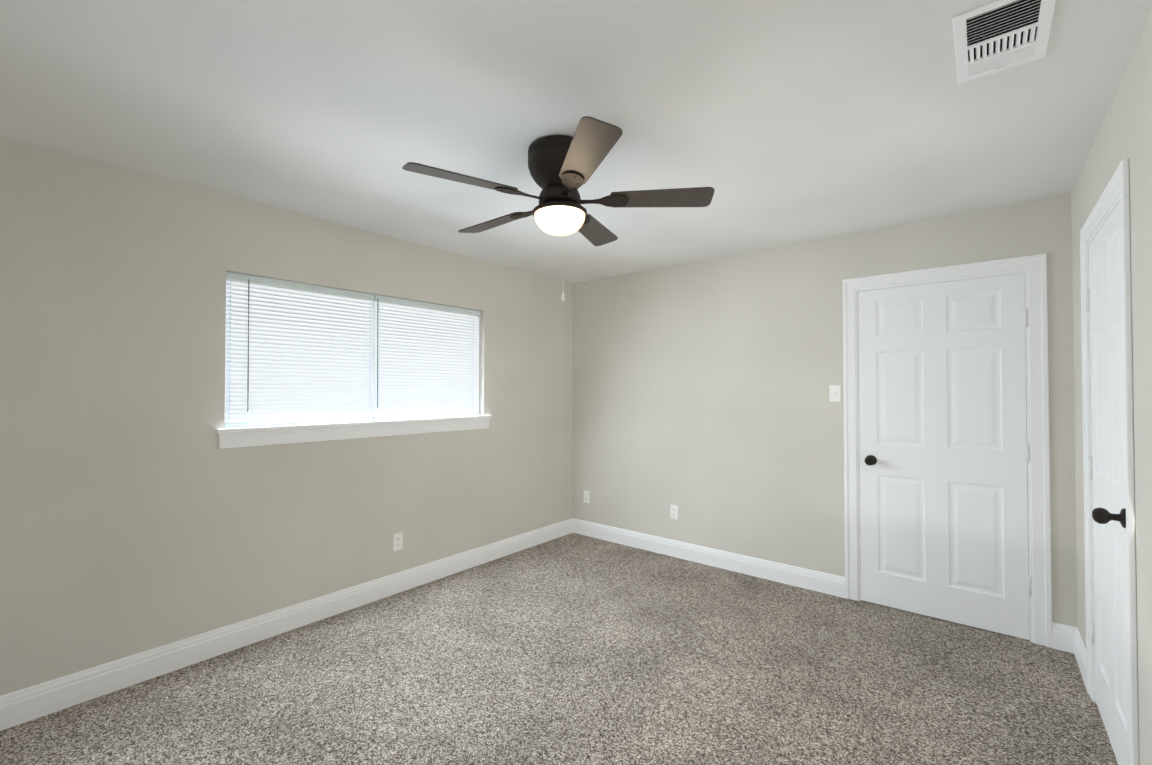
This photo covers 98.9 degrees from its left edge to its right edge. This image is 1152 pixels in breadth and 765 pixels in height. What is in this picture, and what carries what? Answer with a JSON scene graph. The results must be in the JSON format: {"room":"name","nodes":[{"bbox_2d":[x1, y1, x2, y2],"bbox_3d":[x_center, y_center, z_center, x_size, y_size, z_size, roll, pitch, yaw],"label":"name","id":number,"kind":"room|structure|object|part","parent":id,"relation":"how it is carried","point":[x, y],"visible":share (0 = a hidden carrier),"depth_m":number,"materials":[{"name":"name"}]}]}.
{"room":"empty bedroom","nodes":[
{"label":"empty bedroom","id":0,"kind":"room"},
{"bbox_2d":[0,136,572,695],"bbox_3d":[-1.449,0.221,3.256,0.150,2.440,4.260,-1,-1,40],"label":"wall","id":1,"kind":"structure","parent":0,"point":[140,510],"depth_m":2.50,"materials":[{"name":"paint"}]},
{"bbox_2d":[0,518,572,730],"bbox_3d":[-1.386,1.372,3.186,0.015,0.136,4.260,-1,-1,40],"label":"baseboard","id":2,"kind":"structure","parent":1,"relation":"attached to","point":[21,706],"depth_m":2.63,"materials":[{"name":"white wood"}]},
{"bbox_2d":[225,279,476,426],"bbox_3d":[-1.397,-0.168,3.386,0.048,0.848,1.763,-1,-1,40],"label":"window","id":3,"kind":"structure","parent":1,"relation":"in","point":[373,350],"depth_m":3.35,"materials":[{"name":"white plastic"}]},
{"bbox_2d":[225,272,373,426],"bbox_3d":[-1.629,-0.174,2.987,0.044,0.840,0.840,-1,-1,40],"label":"window blind","id":4,"kind":"object","parent":3,"relation":"attached to","point":[287,390],"visible":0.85,"depth_m":2.94,"materials":[{"name":"white plastic"}]},
{"bbox_2d":[373,295,480,419],"bbox_3d":[-1.068,-0.164,3.663,0.044,0.840,0.898,-1,-1,40],"label":"window blind","id":5,"kind":"object","parent":3,"relation":"attached to","point":[455,385],"visible":1,"depth_m":3.62,"materials":[{"name":"white plastic"}]},
{"bbox_2d":[216,415,491,448],"bbox_3d":[-1.323,0.308,3.330,0.124,0.107,1.865,-1,-1,40],"label":"window sill","id":6,"kind":"structure","parent":1,"relation":"attached to","point":[243,436],"depth_m":3.08,"materials":[{"name":"white wood"}]},
{"bbox_2d":[393,532,402,550],"bbox_3d":[-1.224,1.096,3.391,0.007,0.115,0.070,-1,-1,40],"label":"electrical outlet","id":7,"kind":"object","parent":1,"relation":"attached to","point":[397,541],"visible":1,"depth_m":3.39,"materials":[{"name":"white plastic"}]},
{"bbox_2d":[0,533,1117,764],"bbox_3d":[-0.051,1.473,2.077,3.785,0.100,4.560,-1,-1,40],"label":"floor","id":8,"kind":"structure","parent":0,"point":[574,649],"depth_m":2.31,"materials":[{"name":"carpet"}]},
{"bbox_2d":[0,0,1151,283],"bbox_3d":[-0.051,-1.067,2.115,3.785,0.100,4.560,-1,-1,40],"label":"ceiling","id":9,"kind":"structure","parent":0,"point":[778,122],"depth_m":1.83,"materials":[{"name":"paint"}]},
{"bbox_2d":[402,116,714,300],"bbox_3d":[-0.106,-0.677,2.182,1.217,0.677,1.273,-1,-1,40],"label":"ceiling fan","id":10,"kind":"object","parent":9,"relation":"attached to","point":[562,168],"depth_m":2.06,"materials":[{"name":"brown metal"}]},
{"bbox_3d":[-0.070,-0.691,2.151,0.222,0.084,0.222,-1,-1,40],"label":"hugger fan shade","id":11,"kind":"part","parent":10,"relation":"part of","materials":[{"name":"white glass"}]},
{"bbox_2d":[952,0,1055,83],"bbox_3d":[1.262,-1.020,1.463,0.217,0.013,0.385,-1,-1,40],"label":"ceiling vent","id":12,"kind":"object","parent":9,"relation":"in","point":[994,36],"visible":1,"depth_m":1.45,"materials":[{"name":"white plastic"}]},
{"bbox_2d":[573,194,1076,626],"bbox_3d":[1.357,0.229,3.792,3.485,2.440,0.150,-1,-1,40],"label":"wall","id":13,"kind":"structure","parent":0,"point":[707,407],"depth_m":3.70,"materials":[{"name":"paint"}]},
{"bbox_2d":[584,490,589,502],"bbox_3d":[0.101,1.094,4.720,0.070,0.115,0.007,-1,-1,40],"label":"electrical outlet","id":14,"kind":"object","parent":13,"relation":"attached to","point":[586,496],"visible":1,"depth_m":4.71,"materials":[{"name":"white plastic"}]},
{"bbox_2d":[670,505,677,519],"bbox_3d":[0.821,1.085,4.123,0.070,0.115,0.007,-1,-1,40],"label":"electrical outlet","id":15,"kind":"object","parent":13,"relation":"attached to","point":[673,511],"visible":1,"depth_m":4.12,"materials":[{"name":"white plastic"}]},
{"bbox_2d":[573,518,844,597],"bbox_3d":[0.882,1.385,4.062,2.387,0.136,0.015,-1,-1,40],"label":"baseboard","id":16,"kind":"structure","parent":13,"relation":"attached to","point":[821,582],"depth_m":3.84,"materials":[{"name":"white wood"}]},
{"bbox_2d":[829,385,840,401],"bbox_3d":[1.762,0.075,3.355,0.070,0.115,0.020,-1,-1,40],"label":"switch plate","id":17,"kind":"object","parent":13,"relation":"attached to","point":[834,393],"visible":1,"depth_m":3.35,"materials":[{"name":"white plastic"}]},
{"bbox_2d":[858,273,1031,639],"bbox_3d":[2.182,0.410,2.981,0.830,2.037,0.115,-1,-1,40],"label":"door","id":18,"kind":"structure","parent":13,"relation":"in","point":[944,452],"depth_m":2.97,"materials":[{"name":"white wood"}]},
{"bbox_2d":[842,254,1051,647],"bbox_3d":[2.207,0.369,3.022,1.000,2.136,0.086,-1,-1,40],"label":"trim","id":19,"kind":"structure","parent":13,"relation":"attached to","point":[1033,268],"depth_m":2.74,"materials":[{"name":"white wood"}]},
{"bbox_2d":[1052,622,1076,652],"bbox_3d":[2.608,1.363,2.630,0.098,0.136,0.015,-1,-1,40],"label":"baseboard","id":20,"kind":"structure","parent":13,"relation":"attached to","point":[1062,637],"depth_m":2.63,"materials":[{"name":"white wood"}]},
{"bbox_2d":[1071,10,1151,764],"bbox_3d":[1.348,0.186,0.935,0.150,2.440,4.260,-1,-1,40],"label":"wall","id":21,"kind":"structure","parent":0,"point":[1125,131],"depth_m":1.53,"materials":[{"name":"paint"}]},
{"bbox_2d":[1074,628,1086,689],"bbox_3d":[2.501,1.361,2.437,0.015,0.136,0.449,-1,-1,40],"label":"baseboard","id":22,"kind":"structure","parent":21,"relation":"attached to","point":[1080,651],"depth_m":2.44,"materials":[{"name":"white wood"}]},
{"bbox_2d":[1085,200,1129,764],"bbox_3d":[2.057,0.395,1.937,0.115,2.037,0.752,-1,-1,40],"label":"door","id":23,"kind":"structure","parent":21,"relation":"in","point":[1109,625],"depth_m":1.89,"materials":[{"name":"white wood"}]},
{"bbox_2d":[1080,159,1138,764],"bbox_3d":[2.090,0.352,1.903,0.086,2.136,0.922,-1,-1,40],"label":"trim","id":24,"kind":"structure","parent":21,"relation":"attached to","point":[1115,191],"depth_m":1.62,"materials":[{"name":"white wood"}]}
]}

